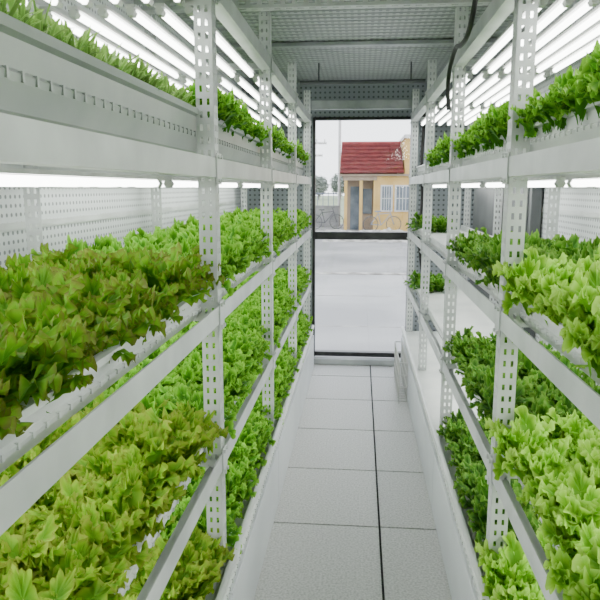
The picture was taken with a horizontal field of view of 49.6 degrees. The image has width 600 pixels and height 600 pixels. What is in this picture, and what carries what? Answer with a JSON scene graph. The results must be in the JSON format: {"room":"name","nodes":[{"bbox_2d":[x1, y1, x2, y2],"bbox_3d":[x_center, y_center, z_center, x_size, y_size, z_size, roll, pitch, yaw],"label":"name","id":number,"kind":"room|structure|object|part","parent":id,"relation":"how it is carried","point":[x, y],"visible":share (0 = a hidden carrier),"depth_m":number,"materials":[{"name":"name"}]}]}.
{"room":"indoor vertical farm","nodes":[
{"label":"indoor vertical farm","id":0,"kind":"room"},
{"bbox_2d":[0,0,242,269],"bbox_3d":[-0.803,-0.077,2.537,0.066,2.530,6.460,1,10,5],"label":"wall","id":1,"kind":"structure","parent":0,"point":[83,213],"depth_m":2.52,"materials":[{"name":"white metal"}]},
{"bbox_2d":[254,364,451,599],"bbox_3d":[0.193,1.139,2.634,1.950,0.100,6.420,1,10,5],"label":"floor","id":2,"kind":"structure","parent":0,"point":[354,519],"depth_m":3.16,"materials":[{"name":"tile"}]},
{"bbox_2d":[0,0,313,599],"bbox_3d":[-0.439,-0.035,2.470,0.596,2.270,6.020,1,10,5],"label":"rack","id":3,"kind":"object","parent":2,"relation":"on","point":[69,117],"visible":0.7,"depth_m":1.73,"materials":[{"name":"white metal"}]},
{"bbox_2d":[0,378,33,436],"bbox_3d":[-0.639,0.205,0.173,0.573,0.213,1.436,1,10,5],"label":"plants","id":4,"kind":"object","parent":3,"relation":"in","point":[8,416],"visible":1,"depth_m":0.74,"materials":[{"name":"green plant"}]},
{"bbox_2d":[0,0,196,106],"bbox_3d":[-0.563,-0.444,1.243,0.551,0.108,1.253,1,10,5],"label":"plants","id":5,"kind":"object","parent":3,"relation":"in","point":[62,32],"visible":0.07,"depth_m":1.08,"materials":[{"name":"green plant"}]},
{"bbox_2d":[0,241,224,439],"bbox_3d":[-0.535,0.010,1.301,0.573,0.213,1.436,1,10,5],"label":"plants","id":6,"kind":"object","parent":3,"relation":"in","point":[59,310],"visible":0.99,"depth_m":1.19,"materials":[{"name":"green plant"}]},
{"bbox_2d":[0,392,228,599],"bbox_3d":[-0.534,0.448,1.390,0.572,0.206,1.420,1,10,5],"label":"plants","id":7,"kind":"object","parent":3,"relation":"in","point":[76,541],"visible":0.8,"depth_m":1.37,"materials":[{"name":"green plant"}]},
{"bbox_2d":[30,213,275,296],"bbox_3d":[-0.428,-0.196,2.458,0.574,0.223,1.406,1,10,5],"label":"plants","id":8,"kind":"object","parent":3,"relation":"in","point":[240,248],"visible":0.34,"depth_m":2.30,"materials":[{"name":"green plant"}]},
{"bbox_2d":[78,319,275,438],"bbox_3d":[-0.428,0.243,2.534,0.574,0.223,1.406,1,10,5],"label":"plants","id":9,"kind":"object","parent":3,"relation":"in","point":[242,352],"visible":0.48,"depth_m":2.32,"materials":[{"name":"green plant"}]},
{"bbox_2d":[123,515,234,599],"bbox_3d":[-0.522,0.828,1.454,0.572,0.206,1.420,1,10,5],"label":"plants","id":10,"kind":"object","parent":3,"relation":"in","point":[196,571],"visible":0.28,"depth_m":1.78,"materials":[{"name":"green plant"}]},
{"bbox_2d":[160,396,278,554],"bbox_3d":[-0.416,0.623,2.598,0.574,0.223,1.406,1,10,5],"label":"plants","id":11,"kind":"object","parent":3,"relation":"in","point":[255,434],"visible":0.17,"depth_m":2.41,"materials":[{"name":"green plant"}]},
{"bbox_2d":[182,80,271,146],"bbox_3d":[-0.430,-0.659,2.359,0.573,0.156,1.336,1,10,5],"label":"plants","id":12,"kind":"object","parent":3,"relation":"in","point":[230,111],"visible":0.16,"depth_m":2.12,"materials":[{"name":"green plant"}]},
{"bbox_2d":[155,206,298,255],"bbox_3d":[-0.324,-0.390,3.587,0.574,0.223,1.406,1,10,5],"label":"plants","id":13,"kind":"object","parent":3,"relation":"in","point":[283,230],"visible":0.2,"depth_m":3.55,"materials":[{"name":"green plant"}]},
{"bbox_2d":[205,281,298,347],"bbox_3d":[-0.324,0.049,3.662,0.574,0.223,1.406,1,10,5],"label":"plants","id":14,"kind":"object","parent":3,"relation":"in","point":[250,309],"visible":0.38,"depth_m":3.53,"materials":[{"name":"green plant"}]},
{"bbox_2d":[211,203,311,237],"bbox_3d":[-0.220,-0.585,4.715,0.574,0.223,1.406,1,10,5],"label":"plants","id":15,"kind":"object","parent":3,"relation":"in","point":[302,220],"visible":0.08,"depth_m":4.66,"materials":[{"name":"green plant"}]},
{"bbox_2d":[234,342,299,424],"bbox_3d":[-0.312,0.428,3.727,0.574,0.223,1.406,1,10,5],"label":"plants","id":16,"kind":"object","parent":3,"relation":"in","point":[284,363],"visible":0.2,"depth_m":3.70,"materials":[{"name":"green plant"}]},
{"bbox_3d":[-0.161,0.947,2.613,0.015,0.284,6.020,1,10,5],"label":"kick panel","id":17,"kind":"part","parent":3,"relation":"part of","materials":[{"name":"paint"}]},
{"bbox_2d":[255,119,296,158],"bbox_3d":[-0.326,-0.854,3.488,0.573,0.156,1.336,1,10,5],"label":"plants","id":18,"kind":"object","parent":3,"relation":"in","point":[278,137],"visible":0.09,"depth_m":3.35,"materials":[{"name":"green plant"}]},
{"bbox_2d":[243,264,311,305],"bbox_3d":[-0.220,-0.146,4.791,0.574,0.223,1.406,1,10,5],"label":"plants","id":19,"kind":"object","parent":3,"relation":"in","point":[281,277],"visible":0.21,"depth_m":4.69,"materials":[{"name":"green plant"}]},
{"bbox_2d":[268,310,312,361],"bbox_3d":[-0.208,0.234,4.855,0.574,0.223,1.406,1,10,5],"label":"plants","id":20,"kind":"object","parent":3,"relation":"in","point":[303,324],"visible":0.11,"depth_m":4.87,"materials":[{"name":"green plant"}]},
{"bbox_2d":[285,140,310,164],"bbox_3d":[-0.222,-1.048,4.617,0.573,0.156,1.336,1,10,5],"label":"plants","id":21,"kind":"object","parent":3,"relation":"in","point":[301,155],"visible":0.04,"depth_m":4.49,"materials":[{"name":"green plant"}]},
{"bbox_2d":[394,341,407,403],"bbox_3d":[0.763,0.537,4.938,0.063,0.303,0.658,1,10,5],"label":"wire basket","id":22,"kind":"object","parent":2,"relation":"on","point":[404,362],"visible":1,"depth_m":4.86,"materials":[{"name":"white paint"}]},
{"bbox_2d":[400,0,599,599],"bbox_3d":[0.824,-0.015,2.357,0.512,2.270,6.020,1,10,5],"label":"rack","id":23,"kind":"object","parent":2,"relation":"on","point":[570,156],"visible":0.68,"depth_m":2.27,"materials":[{"name":"white metal"}]},
{"bbox_2d":[308,99,417,109],"bbox_3d":[0.495,-1.540,5.140,0.860,0.070,0.100,1,10,5],"label":"ceiling beam","id":24,"kind":"structure","parent":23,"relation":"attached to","point":[394,103],"depth_m":5.09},
{"bbox_2d":[404,270,453,293],"bbox_3d":[0.996,-0.154,5.016,0.397,0.154,0.502,1,10,5],"label":"clump","id":25,"kind":"object","parent":23,"relation":"in","point":[436,282],"visible":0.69,"depth_m":4.90,"materials":[{"name":"green plant"}]},
{"bbox_2d":[405,212,456,232],"bbox_3d":[0.996,-0.593,4.941,0.397,0.154,0.502,1,10,5],"label":"clump","id":26,"kind":"object","parent":23,"relation":"in","point":[439,224],"visible":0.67,"depth_m":4.81,"materials":[{"name":"green plant"}]},
{"bbox_3d":[0.589,0.959,2.546,0.015,0.284,6.020,1,10,5],"label":"kick panel","id":27,"kind":"part","parent":23,"relation":"part of","materials":[{"name":"paint"}]},
{"bbox_2d":[424,129,464,166],"bbox_3d":[0.923,-0.783,3.385,0.493,0.156,1.336,1,10,5],"label":"plants","id":28,"kind":"object","parent":23,"relation":"in","point":[442,149],"visible":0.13,"depth_m":3.30,"materials":[{"name":"green plant"}]},
{"bbox_2d":[446,0,477,109],"bbox_3d":[0.599,-0.976,2.395,0.032,0.454,0.757,1,10,5],"label":"power cable","id":29,"kind":"object","parent":23,"relation":"attached to","point":[463,42],"visible":1,"depth_m":2.45,"materials":[{"name":"black rubber"}]},
{"bbox_2d":[449,94,528,157],"bbox_3d":[0.819,-0.589,2.256,0.493,0.156,1.336,1,10,5],"label":"plants","id":30,"kind":"object","parent":23,"relation":"in","point":[489,127],"visible":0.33,"depth_m":2.08,"materials":[{"name":"green plant"}]},
{"bbox_2d":[436,408,552,551],"bbox_3d":[0.811,0.654,2.490,0.488,0.191,1.346,1,10,5],"label":"plants","id":31,"kind":"object","parent":23,"relation":"in","point":[470,482],"visible":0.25,"depth_m":2.37,"materials":[{"name":"green plant"}]},
{"bbox_2d":[474,530,563,599],"bbox_3d":[0.700,0.840,1.383,0.505,0.220,1.366,1,10,5],"label":"plants","id":32,"kind":"object","parent":23,"relation":"in","point":[509,575],"visible":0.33,"depth_m":1.81,"materials":[{"name":"green plant"}]},
{"bbox_2d":[442,325,599,438],"bbox_3d":[0.823,0.275,2.424,0.488,0.191,1.346,1,10,5],"label":"plants","id":33,"kind":"object","parent":23,"relation":"in","point":[474,356],"visible":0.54,"depth_m":2.26,"materials":[{"name":"green plant"}]},
{"bbox_2d":[446,227,599,293],"bbox_3d":[0.823,-0.164,2.348,0.488,0.191,1.346,1,10,5],"label":"plants","id":34,"kind":"object","parent":23,"relation":"in","point":[482,251],"visible":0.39,"depth_m":2.21,"materials":[{"name":"green plant"}]},
{"bbox_2d":[484,405,599,599],"bbox_3d":[0.712,0.461,1.316,0.505,0.220,1.366,1,10,5],"label":"plants","id":35,"kind":"object","parent":23,"relation":"in","point":[561,481],"visible":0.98,"depth_m":1.47,"materials":[{"name":"green plant"}]},
{"bbox_2d":[492,243,599,377],"bbox_3d":[0.712,0.022,1.240,0.505,0.220,1.366,1,10,5],"label":"plants","id":36,"kind":"object","parent":23,"relation":"in","point":[570,296],"visible":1,"depth_m":1.39,"materials":[{"name":"green plant"}]},
{"bbox_2d":[507,40,599,137],"bbox_3d":[0.715,-0.394,1.128,0.493,0.156,1.336,1,10,5],"label":"plants","id":37,"kind":"object","parent":23,"relation":"in","point":[568,93],"visible":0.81,"depth_m":1.38,"materials":[{"name":"green plant"}]},
{"bbox_2d":[470,187,542,337],"bbox_3d":[1.295,-0.172,4.293,0.072,1.919,1.720,1,10,5],"label":"tall cabinet","id":38,"kind":"object","parent":2,"relation":"on","point":[483,208],"visible":0.02,"depth_m":4.18,"materials":[{"name":"grey metal"}]},
{"bbox_2d":[133,0,579,13],"bbox_3d":[0.242,-1.282,2.757,1.930,0.073,0.052,1,10,5],"label":"ceiling beam","id":39,"kind":"structure","parent":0,"point":[341,4],"depth_m":2.76,"materials":[{"name":"grey metal"}]},
{"bbox_2d":[242,80,478,330],"bbox_3d":[0.485,-0.578,5.592,1.950,2.480,0.060,1,10,5],"label":"wall","id":40,"kind":"structure","parent":0,"point":[397,90],"depth_m":5.43,"materials":[{"name":"grey metal"}]},
{"bbox_2d":[314,356,400,365],"bbox_3d":[0.494,0.536,5.691,0.785,0.049,0.079,1,10,5],"label":"trim","id":41,"kind":"structure","parent":40,"relation":"attached to","point":[317,360],"depth_m":5.66,"materials":[{"name":"white metal"}]},
{"bbox_2d":[312,116,413,357],"bbox_3d":[0.526,-0.498,5.587,0.835,2.075,0.070,1,10,5],"label":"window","id":42,"kind":"structure","parent":40,"relation":"in","point":[337,235],"depth_m":5.56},
{"bbox_2d":[170,0,551,83],"bbox_3d":[0.197,-1.297,2.257,2.070,0.070,6.505,1,10,5],"label":"ceiling","id":43,"kind":"structure","parent":0,"point":[403,23],"depth_m":3.75,"materials":[{"name":"white metal"}]},
{"bbox_2d":[300,62,425,84],"bbox_3d":[0.435,-1.580,4.527,0.870,0.142,0.028,1,10,5],"label":"conduit pipe","id":44,"kind":"object","parent":43,"relation":"attached to","point":[383,81],"visible":1,"depth_m":4.53,"materials":[{"name":"grey metal"}]},
{"bbox_2d":[417,112,425,271],"bbox_3d":[0.992,-0.891,5.292,0.085,1.403,0.040,-8,13,-39],"label":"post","id":45,"kind":"object","parent":43,"relation":"hanging from","point":[424,114],"visible":0.49,"depth_m":5.29,"materials":[{"name":"black metal"}]},
{"bbox_2d":[315,196,406,357],"bbox_3d":[7.506,-12.124,81.636,160.000,0.212,154.300,1,10,5],"label":"ground","id":46,"kind":"structure","parent":0,"point":[360,287],"depth_m":11.27,"materials":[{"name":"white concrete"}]},
{"bbox_2d":[316,139,326,156],"bbox_3d":[0.645,-6.161,33.013,1.400,4.600,0.140,1,10,5],"label":"utility pole","id":47,"kind":"object","parent":46,"relation":"on","point":[324,142],"visible":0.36,"depth_m":32.65,"materials":[{"name":"white paint"}]},
{"bbox_2d":[316,175,328,199],"bbox_3d":[2.937,-17.852,102.672,3.643,4.002,3.574,1,10,5],"label":"tree","id":48,"kind":"object","parent":46,"relation":"on","point":[322,182],"visible":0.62,"depth_m":101.87,"materials":[{"name":"green plant"}]},
{"bbox_2d":[316,192,339,226],"bbox_3d":[-8.637,-4.438,31.696,21.100,1.650,0.210,1,10,5],"label":"fence","id":49,"kind":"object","parent":46,"relation":"on","point":[327,208],"depth_m":30.77,"materials":[{"name":"white paint"}]},
{"bbox_2d":[316,207,343,228],"bbox_3d":[1.161,-3.663,29.116,1.674,0.992,0.500,-2,10,-12],"label":"bicycle","id":50,"kind":"object","parent":46,"relation":"on","point":[331,207],"visible":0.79,"depth_m":29.12,"materials":[{"name":"grey metal"}]},
{"bbox_3d":[1.162,-3.801,29.093,1.027,0.711,0.500,-2,10,-12],"label":"frame","id":51,"kind":"part","parent":50,"relation":"part of","materials":[{"name":"grey metal"}]},
{"bbox_2d":[329,173,343,195],"bbox_3d":[6.650,-18.638,106.264,3.888,4.330,3.880,1,10,5],"label":"tree","id":52,"kind":"object","parent":46,"relation":"on","point":[334,182],"visible":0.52,"depth_m":105.48,"materials":[{"name":"green plant"}]},
{"bbox_2d":[319,229,356,231],"bbox_3d":[1.414,-2.646,25.396,3.200,0.250,2.400,1,10,5],"label":"gravel pile","id":53,"kind":"object","parent":46,"relation":"on","point":[326,229],"visible":0.11,"depth_m":25.31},
{"bbox_2d":[338,121,340,225],"bbox_3d":[1.903,-6.822,31.254,1.400,6.500,0.140,1,10,5],"label":"utility pole","id":54,"kind":"object","parent":46,"relation":"on","point":[339,125],"visible":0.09,"depth_m":31.25,"materials":[{"name":"white paint"}]},
{"bbox_2d":[322,227,407,241],"bbox_3d":[3.071,-2.454,23.748,4.400,0.433,3.200,1,10,5],"label":"gravel pile","id":55,"kind":"object","parent":46,"relation":"on","point":[388,229],"visible":0.22,"depth_m":22.74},
{"bbox_2d":[340,174,408,230],"bbox_3d":[6.235,-4.547,30.065,8.650,2.420,5.520,1,10,5],"label":"wall","id":56,"kind":"structure","parent":46,"relation":"on","point":[364,194],"depth_m":27.76,"materials":[{"name":"yellow paint"}]},
{"bbox_2d":[340,141,403,176],"bbox_3d":[3.261,-6.500,29.885,2.700,1.570,5.550,1,10,5],"label":"roof","id":57,"kind":"structure","parent":56,"relation":"on","point":[363,157],"depth_m":28.68,"materials":[{"name":"red tile"}]},
{"bbox_2d":[400,134,409,173],"bbox_3d":[7.539,-6.507,29.719,5.850,1.700,5.300,1,10,5],"label":"storey","id":58,"kind":"object","parent":56,"relation":"on","point":[405,140],"visible":0.1,"depth_m":27.52,"materials":[{"name":"yellow paint"}]},
{"bbox_2d":[363,208,400,229],"bbox_3d":[3.446,-3.337,27.229,1.674,0.992,0.500,-2,10,-9],"label":"bicycle","id":59,"kind":"object","parent":46,"relation":"on","point":[378,214],"visible":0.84,"depth_m":27.21,"materials":[{"name":"blue paint"}]},
{"bbox_3d":[3.448,-3.476,27.205,1.027,0.711,0.500,-2,10,-9],"label":"frame","id":60,"kind":"part","parent":59,"relation":"part of","materials":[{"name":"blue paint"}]},
{"bbox_2d":[216,38,511,49],"bbox_3d":[0.345,-1.522,3.863,1.930,0.023,0.060,1,10,5],"label":"ceiling beam","id":61,"kind":"structure","parent":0,"point":[432,42],"depth_m":3.84,"materials":[{"name":"grey metal"}]},
{"bbox_2d":[473,1,599,385],"bbox_3d":[1.193,-0.046,2.358,0.066,2.530,6.460,1,10,5],"label":"wall","id":62,"kind":"structure","parent":0,"point":[579,207],"depth_m":2.92,"materials":[{"name":"white metal"}]}
]}

